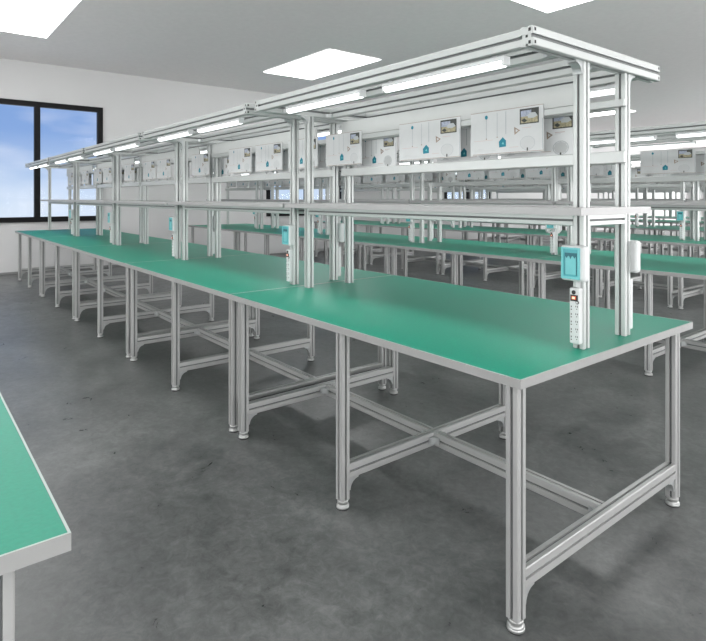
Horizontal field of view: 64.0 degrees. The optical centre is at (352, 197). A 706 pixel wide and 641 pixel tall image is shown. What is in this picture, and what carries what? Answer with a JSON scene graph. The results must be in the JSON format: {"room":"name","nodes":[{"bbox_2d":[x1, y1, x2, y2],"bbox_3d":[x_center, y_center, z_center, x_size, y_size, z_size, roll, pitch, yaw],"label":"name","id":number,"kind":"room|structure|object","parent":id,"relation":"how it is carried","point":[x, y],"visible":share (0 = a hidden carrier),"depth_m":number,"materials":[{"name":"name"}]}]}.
{"room":"factory floor","nodes":[
{"label":"factory floor","id":0,"kind":"room"},
{"bbox_2d":[0,58,686,272],"bbox_3d":[2.293,-0.501,15.701,33.500,3.720,0.200,0,0,-39],"label":"wall","id":1,"kind":"structure","parent":0,"point":[131,104],"depth_m":10.65,"materials":[{"name":"paint"}]},
{"bbox_2d":[0,98,102,222],"bbox_3d":[-5.318,-0.596,9.507,2.075,2.020,0.095,0,0,-39],"label":"window","id":2,"kind":"structure","parent":1,"relation":"in","point":[37,105],"depth_m":9.48,"materials":[{"name":"black metal"}]},
{"bbox_2d":[266,128,340,216],"bbox_3d":[-1.070,-0.596,12.901,2.090,2.020,0.095,0,0,-39],"label":"window","id":3,"kind":"structure","parent":1,"relation":"in","point":[268,192],"depth_m":12.42,"materials":[{"name":"black metal"}]},
{"bbox_2d":[0,224,687,274],"bbox_3d":[2.359,1.242,15.618,33.500,0.035,0.012,0,0,-39],"label":"baseboard","id":4,"kind":"structure","parent":1,"relation":"attached to","point":[4,273],"depth_m":12.31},
{"bbox_2d":[0,225,705,640],"bbox_3d":[7.443,1.309,9.256,33.500,0.100,16.300,0,0,-39],"label":"floor","id":5,"kind":"structure","parent":0,"point":[182,527],"depth_m":2.42,"materials":[{"name":"concrete"}]},
{"bbox_2d":[0,393,70,640],"bbox_3d":[-1.446,0.883,1.186,1.180,0.751,1.788,0,0,-39],"label":"workbench","id":6,"kind":"object","parent":5,"relation":"on","point":[33,528],"visible":1,"depth_m":0.89,"materials":[{"name":"metal"}]},
{"bbox_2d":[15,157,130,295],"bbox_3d":[-4.102,0.372,8.229,1.180,1.774,1.788,0,0,-39],"label":"workbench","id":7,"kind":"object","parent":5,"relation":"on","point":[70,167],"visible":0.66,"depth_m":8.18,"materials":[{"name":"metal"}]},
{"bbox_2d":[40,199,72,201],"bbox_3d":[-4.111,0.046,8.222,0.487,0.024,1.770,0,0,-39],"label":"shelf","id":8,"kind":"object","parent":7,"relation":"attached to","point":[49,200],"depth_m":8.12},
{"bbox_2d":[68,172,72,184],"bbox_3d":[-4.375,-0.285,8.743,0.004,0.192,0.345,0,0,-39],"label":"instruction sheet","id":9,"kind":"object","parent":7,"relation":"attached to","point":[70,175],"visible":0.98,"depth_m":8.73,"materials":[{"name":"paper"}]},
{"bbox_2d":[82,170,88,183],"bbox_3d":[-3.810,-0.285,8.036,0.004,0.192,0.375,0,0,-39],"label":"instruction sheet","id":10,"kind":"object","parent":7,"relation":"attached to","point":[85,174],"visible":1,"depth_m":8.02,"materials":[{"name":"paper"}]},
{"bbox_2d":[37,148,181,319],"bbox_3d":[-2.984,0.372,6.831,1.180,1.774,1.788,0,0,-39],"label":"workbench","id":11,"kind":"object","parent":5,"relation":"on","point":[108,160],"depth_m":6.66,"materials":[{"name":"metal"}]},
{"bbox_2d":[94,168,101,182],"bbox_3d":[-3.398,-0.285,7.521,0.004,0.192,0.375,0,0,-39],"label":"instruction sheet","id":12,"kind":"object","parent":11,"relation":"attached to","point":[97,172],"visible":1,"depth_m":7.49,"materials":[{"name":"paper"}]},
{"bbox_2d":[66,200,131,202],"bbox_3d":[-2.993,0.046,6.824,0.487,0.024,1.770,0,0,-39],"label":"shelf","id":13,"kind":"object","parent":11,"relation":"attached to","point":[77,201],"depth_m":6.42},
{"bbox_2d":[103,167,111,182],"bbox_3d":[-3.120,-0.285,7.173,0.004,0.192,0.375,0,0,-39],"label":"instruction sheet","id":14,"kind":"object","parent":11,"relation":"attached to","point":[107,172],"visible":1,"depth_m":7.16,"materials":[{"name":"paper"}]},
{"bbox_2d":[124,163,134,180],"bbox_3d":[-2.565,-0.285,6.478,0.004,0.192,0.375,0,0,-39],"label":"instruction sheet","id":15,"kind":"object","parent":11,"relation":"attached to","point":[129,169],"visible":1,"depth_m":6.47,"materials":[{"name":"paper"}]},
{"bbox_2d":[70,133,257,357],"bbox_3d":[-1.867,0.372,5.432,1.180,1.774,1.788,0,0,-39],"label":"workbench","id":16,"kind":"object","parent":5,"relation":"on","point":[118,254],"depth_m":5.22,"materials":[{"name":"metal"}]},
{"bbox_2d":[93,148,113,155],"bbox_3d":[-2.374,-0.434,5.373,0.038,0.041,0.580,0,0,-39],"label":"tube light","id":17,"kind":"object","parent":16,"relation":"attached to","point":[108,150],"visible":1,"depth_m":5.31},
{"bbox_2d":[94,150,112,155],"bbox_3d":[-2.374,-0.423,5.373,0.036,0.019,0.562,0,0,-39],"label":"diffuser","id":18,"kind":"object","parent":17,"relation":"attached to","point":[100,152],"depth_m":5.36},
{"bbox_2d":[115,142,139,150],"bbox_3d":[-1.927,-0.434,4.814,0.038,0.041,0.580,0,0,-39],"label":"tube light","id":19,"kind":"object","parent":16,"relation":"attached to","point":[135,144],"visible":1,"depth_m":4.75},
{"bbox_2d":[105,200,181,204],"bbox_3d":[-1.876,0.046,5.425,0.487,0.024,1.770,0,0,-39],"label":"shelf","id":20,"kind":"object","parent":16,"relation":"attached to","point":[118,202],"depth_m":5.21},
{"bbox_2d":[143,160,154,179],"bbox_3d":[-2.153,-0.285,5.962,0.004,0.192,0.375,0,0,-39],"label":"instruction sheet","id":21,"kind":"object","parent":16,"relation":"attached to","point":[149,166],"visible":1,"depth_m":5.97,"materials":[{"name":"paper"}]},
{"bbox_2d":[157,158,170,178],"bbox_3d":[-1.881,-0.285,5.622,0.004,0.192,0.375,0,0,-39],"label":"instruction sheet","id":22,"kind":"object","parent":16,"relation":"attached to","point":[163,165],"visible":1,"depth_m":5.61,"materials":[{"name":"paper"}]},
{"bbox_2d":[169,217,176,230],"bbox_3d":[-1.493,0.220,4.685,0.038,0.119,0.088,0,0,-39],"label":"box","id":23,"kind":"object","parent":16,"relation":"attached to","point":[172,220],"visible":1,"depth_m":4.65,"materials":[{"name":"white plastic"}]},
{"bbox_2d":[192,152,209,175],"bbox_3d":[-1.335,-0.285,4.939,0.004,0.192,0.375,0,0,-39],"label":"instruction sheet","id":24,"kind":"object","parent":16,"relation":"attached to","point":[200,162],"visible":1,"depth_m":4.92,"materials":[{"name":"paper"}]},
{"bbox_2d":[189,168,281,254],"bbox_3d":[-1.969,0.372,9.933,1.180,1.774,1.788,0,0,-39],"label":"workbench","id":25,"kind":"object","parent":5,"relation":"on","point":[226,227],"visible":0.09,"depth_m":9.75,"materials":[{"name":"metal"}]},
{"bbox_2d":[206,199,252,200],"bbox_3d":[-1.978,0.046,9.926,0.487,0.024,1.770,0,0,-39],"label":"shelf","id":26,"kind":"object","parent":25,"relation":"attached to","point":[206,199],"depth_m":9.55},
{"bbox_2d":[124,103,391,432],"bbox_3d":[-0.749,0.372,4.034,1.180,1.774,1.788,0,0,-39],"label":"workbench","id":27,"kind":"object","parent":5,"relation":"on","point":[222,276],"depth_m":3.74,"materials":[{"name":"metal"}]},
{"bbox_2d":[157,129,192,141],"bbox_3d":[-1.256,-0.434,3.975,0.038,0.041,0.580,0,0,-39],"label":"tube light","id":28,"kind":"object","parent":27,"relation":"attached to","point":[187,132],"visible":1,"depth_m":3.91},
{"bbox_2d":[197,117,243,132],"bbox_3d":[-0.810,-0.434,3.416,0.038,0.041,0.580,0,0,-39],"label":"tube light","id":29,"kind":"object","parent":27,"relation":"attached to","point":[237,121],"visible":1,"depth_m":3.36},
{"bbox_2d":[214,157,233,176],"bbox_3d":[-1.098,-0.263,4.789,0.004,0.192,0.375,0,0,-39],"label":"instruction sheet","id":30,"kind":"object","parent":27,"relation":"attached to","point":[224,161],"visible":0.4,"depth_m":4.77,"materials":[{"name":"paper"}]},
{"bbox_2d":[229,146,251,173],"bbox_3d":[-0.873,-0.285,4.361,0.004,0.192,0.375,0,0,-39],"label":"instruction sheet","id":31,"kind":"object","parent":27,"relation":"attached to","point":[240,159],"visible":1,"depth_m":4.35,"materials":[{"name":"paper"}]},
{"bbox_2d":[167,201,319,207],"bbox_3d":[-0.758,0.046,4.027,0.487,0.024,1.770,0,0,-39],"label":"shelf","id":32,"kind":"object","parent":27,"relation":"attached to","point":[185,204],"depth_m":3.79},
{"bbox_2d":[249,154,271,174],"bbox_3d":[-0.708,-0.263,4.301,0.004,0.192,0.345,0,0,-39],"label":"instruction sheet","id":33,"kind":"object","parent":27,"relation":"attached to","point":[253,172],"visible":0.35,"depth_m":4.37,"materials":[{"name":"paper"}]},
{"bbox_2d":[255,142,282,171],"bbox_3d":[-0.601,-0.285,4.021,0.004,0.192,0.375,0,0,-39],"label":"instruction sheet","id":34,"kind":"object","parent":27,"relation":"attached to","point":[268,157],"visible":1,"depth_m":4.01,"materials":[{"name":"paper"}]},
{"bbox_2d":[282,225,294,245],"bbox_3d":[-0.376,0.220,3.287,0.038,0.119,0.088,0,0,-39],"label":"box","id":35,"kind":"object","parent":27,"relation":"attached to","point":[288,231],"visible":1,"depth_m":3.26,"materials":[{"name":"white plastic"}]},
{"bbox_2d":[278,150,303,172],"bbox_3d":[-0.424,-0.263,3.945,0.004,0.192,0.375,0,0,-39],"label":"instruction sheet","id":36,"kind":"object","parent":27,"relation":"attached to","point":[285,153],"visible":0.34,"depth_m":4.01,"materials":[{"name":"paper"}]},
{"bbox_2d":[288,137,317,168],"bbox_3d":[-0.329,-0.285,3.680,0.004,0.192,0.345,0,0,-39],"label":"instruction sheet","id":37,"kind":"object","parent":27,"relation":"attached to","point":[301,141],"visible":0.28,"depth_m":3.68,"materials":[{"name":"paper"}]},
{"bbox_2d":[314,146,344,170],"bbox_3d":[-0.149,-0.263,3.601,0.004,0.192,0.375,0,0,-39],"label":"instruction sheet","id":38,"kind":"object","parent":27,"relation":"attached to","point":[322,149],"visible":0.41,"depth_m":3.66,"materials":[{"name":"paper"}]},
{"bbox_2d":[318,127,340,136],"bbox_3d":[-0.237,-0.434,3.874,0.038,0.041,0.580,0,0,-39],"label":"tube light","id":39,"kind":"object","parent":27,"relation":"attached to","point":[325,132],"visible":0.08,"depth_m":3.79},
{"bbox_2d":[338,223,344,242],"bbox_3d":[-0.089,0.220,3.516,0.038,0.119,0.088,0,0,-39],"label":"box","id":40,"kind":"object","parent":27,"relation":"attached to","point":[341,226],"visible":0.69,"depth_m":3.48,"materials":[{"name":"white plastic"}]},
{"bbox_2d":[234,170,361,269],"bbox_3d":[-0.852,0.372,8.535,1.180,1.774,1.788,0,0,-39],"label":"workbench","id":41,"kind":"object","parent":5,"relation":"on","point":[277,231],"depth_m":8.46,"materials":[{"name":"metal"}]},
{"bbox_2d":[270,180,281,185],"bbox_3d":[-1.266,-0.285,9.225,0.004,0.192,0.375,0,0,-39],"label":"instruction sheet","id":42,"kind":"object","parent":41,"relation":"attached to","point":[272,182],"visible":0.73,"depth_m":9.21,"materials":[{"name":"paper"}]},
{"bbox_2d":[253,199,316,201],"bbox_3d":[-0.861,0.046,8.528,0.487,0.024,1.770,0,0,-39],"label":"shelf","id":43,"kind":"object","parent":41,"relation":"attached to","point":[261,200],"depth_m":8.80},
{"bbox_2d":[314,188,409,263],"bbox_3d":[0.164,0.372,11.638,1.180,1.774,1.788,0,0,-39],"label":"workbench","id":44,"kind":"object","parent":5,"relation":"on","point":[356,222],"visible":0.32,"depth_m":11.44,"materials":[{"name":"metal"}]},
{"bbox_2d":[299,151,458,283],"bbox_3d":[0.266,0.372,7.137,1.180,1.774,1.788,0,0,-39],"label":"workbench","id":45,"kind":"object","parent":5,"relation":"on","point":[364,238],"depth_m":6.83,"materials":[{"name":"metal"}]},
{"bbox_2d":[317,200,409,202],"bbox_3d":[0.257,0.046,7.129,0.487,0.024,1.770,0,0,-39],"label":"shelf","id":46,"kind":"object","parent":45,"relation":"attached to","point":[326,201],"depth_m":6.80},
{"bbox_2d":[363,175,381,182],"bbox_3d":[0.252,-0.285,7.327,0.004,0.192,0.375,0,0,-39],"label":"instruction sheet","id":47,"kind":"object","parent":45,"relation":"attached to","point":[366,179],"visible":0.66,"depth_m":7.32,"materials":[{"name":"paper"}]},
{"bbox_2d":[380,175,399,183],"bbox_3d":[0.466,-0.263,7.204,0.004,0.192,0.375,0,0,-39],"label":"instruction sheet","id":48,"kind":"object","parent":45,"relation":"attached to","point":[383,176],"visible":0.34,"depth_m":7.26,"materials":[{"name":"paper"}]},
{"bbox_2d":[386,174,404,181],"bbox_3d":[0.520,-0.285,6.991,0.004,0.192,0.345,0,0,-39],"label":"instruction sheet","id":49,"kind":"object","parent":45,"relation":"attached to","point":[401,177],"visible":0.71,"depth_m":6.98,"materials":[{"name":"paper"}]},
{"bbox_2d":[414,173,432,181],"bbox_3d":[0.798,-0.285,6.643,0.004,0.192,0.375,0,0,-39],"label":"instruction sheet","id":50,"kind":"object","parent":45,"relation":"attached to","point":[427,176],"visible":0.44,"depth_m":6.57,"materials":[{"name":"paper"}]},
{"bbox_2d":[367,180,480,273],"bbox_3d":[1.281,0.372,10.239,1.180,1.774,1.788,0,0,-39],"label":"workbench","id":51,"kind":"object","parent":5,"relation":"on","point":[410,258],"visible":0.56,"depth_m":10.14,"materials":[{"name":"metal"}]},
{"bbox_2d":[381,199,451,199],"bbox_3d":[1.272,0.046,10.232,0.487,0.024,1.770,0,0,-39],"label":"shelf","id":52,"kind":"object","parent":51,"relation":"attached to","point":[381,199],"depth_m":10.21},
{"bbox_2d":[408,174,494,241],"bbox_3d":[2.296,0.372,13.342,1.180,1.774,1.788,0,0,-39],"label":"workbench","id":53,"kind":"object","parent":5,"relation":"on","point":[474,191],"visible":0.06,"depth_m":12.99,"materials":[{"name":"metal"}]},
{"bbox_2d":[229,25,692,635],"bbox_3d":[0.368,0.372,2.636,1.180,1.774,1.788,0,0,-39],"label":"workbench","id":54,"kind":"object","parent":5,"relation":"on","point":[517,342],"depth_m":2.27,"materials":[{"name":"metal"}]},
{"bbox_2d":[286,89,365,113],"bbox_3d":[-0.139,-0.434,2.576,0.038,0.041,0.580,0,0,-39],"label":"tube light","id":55,"kind":"object","parent":54,"relation":"attached to","point":[357,93],"visible":1,"depth_m":2.52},
{"bbox_2d":[326,130,361,166],"bbox_3d":[-0.058,-0.285,3.341,0.004,0.192,0.345,0,0,-39],"label":"instruction sheet","id":56,"kind":"object","parent":54,"relation":"attached to","point":[341,148],"visible":1,"depth_m":3.33,"materials":[{"name":"paper"}]},
{"bbox_2d":[357,137,396,167],"bbox_3d":[0.131,-0.263,3.250,0.004,0.192,0.345,0,0,-39],"label":"instruction sheet","id":57,"kind":"object","parent":54,"relation":"attached to","point":[379,152],"visible":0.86,"depth_m":3.22,"materials":[{"name":"paper"}]},
{"bbox_2d":[399,116,460,160],"bbox_3d":[0.373,-0.285,2.802,0.004,0.192,0.415,0,0,-39],"label":"instruction sheet","id":58,"kind":"object","parent":54,"relation":"attached to","point":[437,138],"visible":1,"depth_m":2.79,"materials":[{"name":"paper"}]},
{"bbox_2d":[382,55,509,92],"bbox_3d":[0.308,-0.434,2.018,0.038,0.041,0.580,0,0,-39],"label":"tube light","id":59,"kind":"object","parent":54,"relation":"attached to","point":[496,62],"visible":1,"depth_m":1.96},
{"bbox_2d":[437,128,497,162],"bbox_3d":[0.547,-0.263,2.730,0.004,0.192,0.375,0,0,-39],"label":"instruction sheet","id":60,"kind":"object","parent":54,"relation":"attached to","point":[465,133],"visible":0.31,"depth_m":2.73,"materials":[{"name":"paper"}]},
{"bbox_2d":[285,203,650,215],"bbox_3d":[0.359,0.046,2.628,0.487,0.024,1.770,0,0,-39],"label":"shelf","id":61,"kind":"object","parent":54,"relation":"attached to","point":[578,209],"depth_m":2.20,"materials":[{"name":"metal"}]},
{"bbox_2d":[471,104,543,155],"bbox_3d":[0.658,-0.285,2.445,0.004,0.192,0.375,0,0,-39],"label":"instruction sheet","id":62,"kind":"object","parent":54,"relation":"attached to","point":[519,129],"visible":1,"depth_m":2.43,"materials":[{"name":"paper"}]},
{"bbox_2d":[501,116,572,158],"bbox_3d":[0.790,-0.263,2.426,0.004,0.192,0.375,0,0,-39],"label":"instruction sheet","id":63,"kind":"object","parent":54,"relation":"attached to","point":[558,132],"visible":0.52,"depth_m":2.35,"materials":[{"name":"paper"}]},
{"bbox_2d":[561,244,588,281],"bbox_3d":[0.742,0.220,1.888,0.038,0.119,0.088,0,0,-39],"label":"box","id":64,"kind":"object","parent":54,"relation":"attached to","point":[574,258],"visible":1,"depth_m":1.87,"materials":[{"name":"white plastic"}]},
{"bbox_2d":[590,84,614,97],"bbox_3d":[0.880,-0.434,2.475,0.038,0.041,0.580,0,0,-39],"label":"tube light","id":65,"kind":"object","parent":54,"relation":"attached to","point":[609,89],"visible":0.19,"depth_m":2.29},
{"bbox_2d":[614,240,639,272],"bbox_3d":[1.029,0.220,2.118,0.038,0.119,0.088,0,0,-39],"label":"box","id":66,"kind":"object","parent":54,"relation":"attached to","point":[634,244],"visible":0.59,"depth_m":2.08,"materials":[{"name":"white plastic"}]},
{"bbox_2d":[387,150,603,306],"bbox_3d":[1.383,0.372,5.738,1.180,1.774,1.788,0,0,-39],"label":"workbench","id":67,"kind":"object","parent":5,"relation":"on","point":[521,253],"depth_m":5.59,"materials":[{"name":"metal"}]},
{"bbox_2d":[432,172,455,182],"bbox_3d":[1.034,-0.263,6.493,0.004,0.192,0.375,0,0,-39],"label":"instruction sheet","id":68,"kind":"object","parent":67,"relation":"attached to","point":[446,176],"visible":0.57,"depth_m":6.45,"materials":[{"name":"paper"}]},
{"bbox_2d":[457,171,483,179],"bbox_3d":[1.260,-0.285,6.065,0.004,0.192,0.375,0,0,-39],"label":"instruction sheet","id":69,"kind":"object","parent":67,"relation":"attached to","point":[467,175],"visible":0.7,"depth_m":6.06,"materials":[{"name":"paper"}]},
{"bbox_2d":[410,200,555,203],"bbox_3d":[1.374,0.046,5.731,0.487,0.024,1.770,0,0,-39],"label":"shelf","id":70,"kind":"object","parent":67,"relation":"attached to","point":[411,201],"depth_m":5.61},
{"bbox_2d":[474,170,500,181],"bbox_3d":[1.425,-0.263,6.005,0.004,0.192,0.345,0,0,-39],"label":"instruction sheet","id":71,"kind":"object","parent":67,"relation":"attached to","point":[486,173],"visible":0.3,"depth_m":6.01,"materials":[{"name":"paper"}]},
{"bbox_2d":[489,169,519,178],"bbox_3d":[1.531,-0.285,5.725,0.004,0.192,0.375,0,0,-39],"label":"instruction sheet","id":72,"kind":"object","parent":67,"relation":"attached to","point":[510,173],"visible":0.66,"depth_m":5.72,"materials":[{"name":"paper"}]},
{"bbox_2d":[508,169,539,180],"bbox_3d":[1.708,-0.263,5.649,0.004,0.192,0.375,0,0,-39],"label":"instruction sheet","id":73,"kind":"object","parent":67,"relation":"attached to","point":[523,172],"visible":0.29,"depth_m":5.65,"materials":[{"name":"paper"}]},
{"bbox_2d":[527,167,558,177],"bbox_3d":[1.804,-0.285,5.384,0.004,0.192,0.345,0,0,-39],"label":"instruction sheet","id":74,"kind":"object","parent":67,"relation":"attached to","point":[532,172],"visible":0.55,"depth_m":5.41,"materials":[{"name":"paper"}]},
{"bbox_2d":[546,167,566,179],"bbox_3d":[1.983,-0.263,5.306,0.004,0.192,0.375,0,0,-39],"label":"instruction sheet","id":75,"kind":"object","parent":67,"relation":"attached to","point":[562,170],"visible":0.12,"depth_m":5.32,"materials":[{"name":"paper"}]},
{"bbox_2d":[441,180,566,287],"bbox_3d":[2.399,0.372,8.841,1.180,1.774,1.788,0,0,-39],"label":"workbench","id":76,"kind":"object","parent":5,"relation":"on","point":[526,232],"visible":0.45,"depth_m":8.78,"materials":[{"name":"metal"}]},
{"bbox_2d":[452,199,548,200],"bbox_3d":[2.390,0.046,8.834,0.487,0.024,1.770,0,0,-39],"label":"shelf","id":77,"kind":"object","parent":76,"relation":"attached to","point":[452,199],"depth_m":8.85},
{"bbox_2d":[466,186,565,244],"bbox_3d":[3.414,0.372,11.944,1.180,1.774,1.788,0,0,-39],"label":"workbench","id":78,"kind":"object","parent":5,"relation":"on","point":[498,236],"visible":0.09,"depth_m":11.86,"materials":[{"name":"metal"}]},
{"bbox_2d":[480,191,559,245],"bbox_3d":[4.429,0.372,15.046,1.180,1.774,1.788,0,0,-39],"label":"workbench","id":79,"kind":"object","parent":5,"relation":"on","point":[505,237],"visible":0.23,"depth_m":14.98,"materials":[{"name":"metal"}]},
{"bbox_2d":[542,191,614,250],"bbox_3d":[5.546,0.372,13.648,1.180,1.774,1.788,0,0,-39],"label":"workbench","id":80,"kind":"object","parent":5,"relation":"on","point":[593,242],"visible":0.19,"depth_m":13.42,"materials":[{"name":"metal"}]},
{"bbox_2d":[535,167,659,253],"bbox_3d":[4.531,0.372,10.545,1.180,1.774,1.788,0,0,-39],"label":"workbench","id":81,"kind":"object","parent":5,"relation":"on","point":[610,227],"visible":0.03,"depth_m":10.21,"materials":[{"name":"metal"}]},
{"bbox_2d":[550,199,638,199],"bbox_3d":[4.522,0.046,10.538,0.487,0.024,1.770,0,0,-39],"label":"shelf","id":82,"kind":"object","parent":81,"relation":"attached to","point":[550,199],"depth_m":10.16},
{"bbox_2d":[532,121,705,375],"bbox_3d":[2.501,0.372,4.340,1.180,1.774,1.788,0,0,-39],"label":"workbench","id":83,"kind":"object","parent":5,"relation":"on","point":[650,264],"visible":0.48,"depth_m":4.35,"materials":[{"name":"metal"}]},
{"bbox_2d":[590,165,603,175],"bbox_3d":[2.074,-0.285,5.046,0.004,0.192,0.345,0,0,-39],"label":"instruction sheet","id":84,"kind":"object","parent":83,"relation":"attached to","point":[597,170],"visible":0.29,"depth_m":4.96,"materials":[{"name":"paper"}]},
{"bbox_2d":[592,159,630,177],"bbox_3d":[2.264,-0.263,4.954,0.004,0.192,0.345,0,0,-39],"label":"instruction sheet","id":85,"kind":"object","parent":83,"relation":"attached to","point":[609,170],"visible":0.26,"depth_m":4.96,"materials":[{"name":"paper"}]},
{"bbox_2d":[590,134,656,144],"bbox_3d":[1.994,-0.434,4.280,0.038,0.041,0.580,0,0,-39],"label":"tube light","id":86,"kind":"object","parent":83,"relation":"attached to","point":[649,136],"visible":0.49,"depth_m":4.17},
{"bbox_2d":[556,201,705,205],"bbox_3d":[2.492,0.046,4.333,0.487,0.024,1.770,0,0,-39],"label":"shelf","id":87,"kind":"object","parent":83,"relation":"attached to","point":[569,203],"depth_m":4.34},
{"bbox_2d":[630,141,697,149],"bbox_3d":[2.567,-0.434,4.738,0.038,0.041,0.580,0,0,-39],"label":"tube light","id":88,"kind":"object","parent":83,"relation":"attached to","point":[691,143],"visible":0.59,"depth_m":4.69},
{"bbox_2d":[640,148,695,173],"bbox_3d":[2.506,-0.285,4.506,0.004,0.192,0.415,0,0,-39],"label":"instruction sheet","id":89,"kind":"object","parent":83,"relation":"attached to","point":[670,161],"visible":1,"depth_m":4.50,"materials":[{"name":"paper"}]},
{"bbox_2d":[669,155,705,175],"bbox_3d":[2.679,-0.263,4.434,0.004,0.192,0.375,0,0,-39],"label":"instruction sheet","id":90,"kind":"object","parent":83,"relation":"attached to","point":[700,159],"visible":0.3,"depth_m":4.41,"materials":[{"name":"paper"}]},
{"bbox_2d":[675,130,705,137],"bbox_3d":[2.440,-0.434,3.722,0.038,0.041,0.580,0,0,-39],"label":"tube light","id":91,"kind":"object","parent":83,"relation":"attached to","point":[694,133],"visible":1,"depth_m":3.86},
{"bbox_2d":[677,133,705,137],"bbox_3d":[2.440,-0.423,3.722,0.036,0.019,0.562,0,0,-39],"label":"diffuser","id":92,"kind":"object","parent":91,"relation":"attached to","point":[679,135],"depth_m":3.87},
{"bbox_2d":[534,158,705,307],"bbox_3d":[3.516,0.372,7.442,1.180,1.774,1.788,0,0,-39],"label":"workbench","id":93,"kind":"object","parent":5,"relation":"on","point":[672,290],"depth_m":7.06,"materials":[{"name":"metal"}]},
{"bbox_2d":[549,200,685,201],"bbox_3d":[3.507,0.046,7.435,0.487,0.024,1.770,0,0,-39],"label":"shelf","id":94,"kind":"object","parent":93,"relation":"attached to","point":[549,200],"depth_m":6.88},
{"bbox_2d":[631,168,645,182],"bbox_3d":[3.664,-0.285,7.430,0.004,0.192,0.375,0,0,-39],"label":"instruction sheet","id":95,"kind":"object","parent":93,"relation":"attached to","point":[635,172],"visible":0.17,"depth_m":7.38,"materials":[{"name":"paper"}]},
{"bbox_2d":[677,211,685,220],"bbox_3d":[3.889,0.220,6.695,0.038,0.119,0.088,0,0,-39],"label":"box","id":96,"kind":"object","parent":93,"relation":"attached to","point":[681,215],"visible":0.98,"depth_m":6.68,"materials":[{"name":"white plastic"}]},
{"bbox_2d":[596,192,677,246],"bbox_3d":[7.679,0.372,15.352,1.180,1.774,1.788,0,0,-39],"label":"workbench","id":97,"kind":"object","parent":5,"relation":"on","point":[631,216],"visible":0.14,"depth_m":15.02,"materials":[{"name":"metal"}]},
{"bbox_2d":[612,190,703,256],"bbox_3d":[6.664,0.372,12.249,1.180,1.774,1.788,0,0,-39],"label":"workbench","id":98,"kind":"object","parent":5,"relation":"on","point":[671,222],"visible":0.08,"depth_m":11.91,"materials":[{"name":"metal"}]},
{"bbox_2d":[630,167,703,256],"bbox_3d":[5.649,0.372,9.147,1.180,1.774,1.788,0,0,-39],"label":"workbench","id":99,"kind":"object","parent":5,"relation":"on","point":[661,229],"visible":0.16,"depth_m":9.54,"materials":[{"name":"metal"}]},
{"bbox_2d":[639,199,703,199],"bbox_3d":[5.640,0.046,9.140,0.487,0.024,1.770,0,0,-39],"label":"shelf","id":100,"kind":"object","parent":99,"relation":"attached to","point":[639,199],"depth_m":9.35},
{"bbox_2d":[661,191,703,249],"bbox_3d":[8.797,0.372,13.954,1.180,1.774,1.788,0,0,-39],"label":"workbench","id":101,"kind":"object","parent":5,"relation":"on","point":[671,193],"visible":0.3,"depth_m":14.28,"materials":[{"name":"metal"}]},
{"bbox_2d":[673,181,705,308],"bbox_3d":[4.633,0.372,6.044,1.180,1.774,1.788,0,0,-39],"label":"workbench","id":102,"kind":"object","parent":5,"relation":"on","point":[682,295],"visible":0.58,"depth_m":6.52,"materials":[{"name":"metal"}]},
{"bbox_2d":[697,222,703,257],"bbox_3d":[7.781,0.372,10.851,1.180,1.774,1.788,0,0,-39],"label":"workbench","id":103,"kind":"object","parent":5,"relation":"on","point":[699,253],"visible":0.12,"depth_m":11.16,"materials":[{"name":"metal"}]},
{"bbox_2d":[0,0,705,147],"bbox_3d":[7.443,-2.311,9.256,33.500,0.100,16.300,0,0,-39],"label":"ceiling","id":104,"kind":"structure","parent":0,"point":[219,43],"depth_m":7.94,"materials":[{"name":"paint"}]},
{"bbox_2d":[0,0,80,37],"bbox_3d":[-4.115,-2.252,6.868,1.060,0.012,2.000,0,0,-39],"label":"recessed light","id":105,"kind":"object","parent":104,"relation":"in","point":[37,18],"visible":1,"depth_m":6.99,"materials":[{"name":"plastic"}]},
{"bbox_2d":[0,10,60,37],"bbox_3d":[-4.428,-2.253,7.259,1.040,0.008,0.978,0,0,-39],"label":"diffuser","id":106,"kind":"object","parent":105,"relation":"attached to","point":[10,21],"depth_m":7.35,"materials":[{"name":"plastic"}]},
{"bbox_2d":[0,0,79,19],"bbox_3d":[-3.802,-2.253,6.477,1.040,0.008,0.978,0,0,-39],"label":"diffuser","id":107,"kind":"object","parent":105,"relation":"attached to","point":[48,9],"depth_m":6.69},
{"bbox_2d":[264,49,380,79],"bbox_3d":[-0.576,-2.252,9.696,1.060,0.012,2.000,0,0,-39],"label":"recessed light","id":108,"kind":"object","parent":104,"relation":"in","point":[327,62],"visible":1,"depth_m":9.56,"materials":[{"name":"plastic"}]},
{"bbox_2d":[266,62,340,79],"bbox_3d":[-0.889,-2.253,10.087,1.040,0.008,0.978,0,0,-39],"label":"diffuser","id":109,"kind":"object","parent":108,"relation":"attached to","point":[292,69],"depth_m":10.01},
{"bbox_2d":[295,50,378,69],"bbox_3d":[-0.263,-2.253,9.305,1.040,0.008,0.978,0,0,-39],"label":"diffuser","id":110,"kind":"object","parent":108,"relation":"attached to","point":[330,59],"depth_m":9.28,"materials":[{"name":"plastic"}]},
{"bbox_2d":[512,0,591,12],"bbox_3d":[2.580,-2.252,5.779,1.060,0.012,2.000,0,0,-39],"label":"recessed light","id":111,"kind":"object","parent":104,"relation":"in","point":[547,6],"visible":1,"depth_m":6.55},
{"bbox_2d":[590,110,635,116],"bbox_3d":[6.385,-2.252,15.258,1.060,0.012,2.000,0,0,-39],"label":"recessed light","id":112,"kind":"object","parent":104,"relation":"in","point":[607,112],"visible":0.28,"depth_m":15.15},
{"bbox_2d":[591,111,634,115],"bbox_3d":[6.697,-2.253,14.867,1.040,0.008,0.978,0,0,-39],"label":"diffuser","id":113,"kind":"object","parent":112,"relation":"attached to","point":[608,112],"depth_m":15.15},
{"bbox_2d":[687,147,704,224],"bbox_3d":[20.587,-0.501,19.759,0.150,3.720,16.600,0,0,-39],"label":"wall","id":114,"kind":"structure","parent":0,"point":[702,148],"depth_m":25.65,"materials":[{"name":"paint"}]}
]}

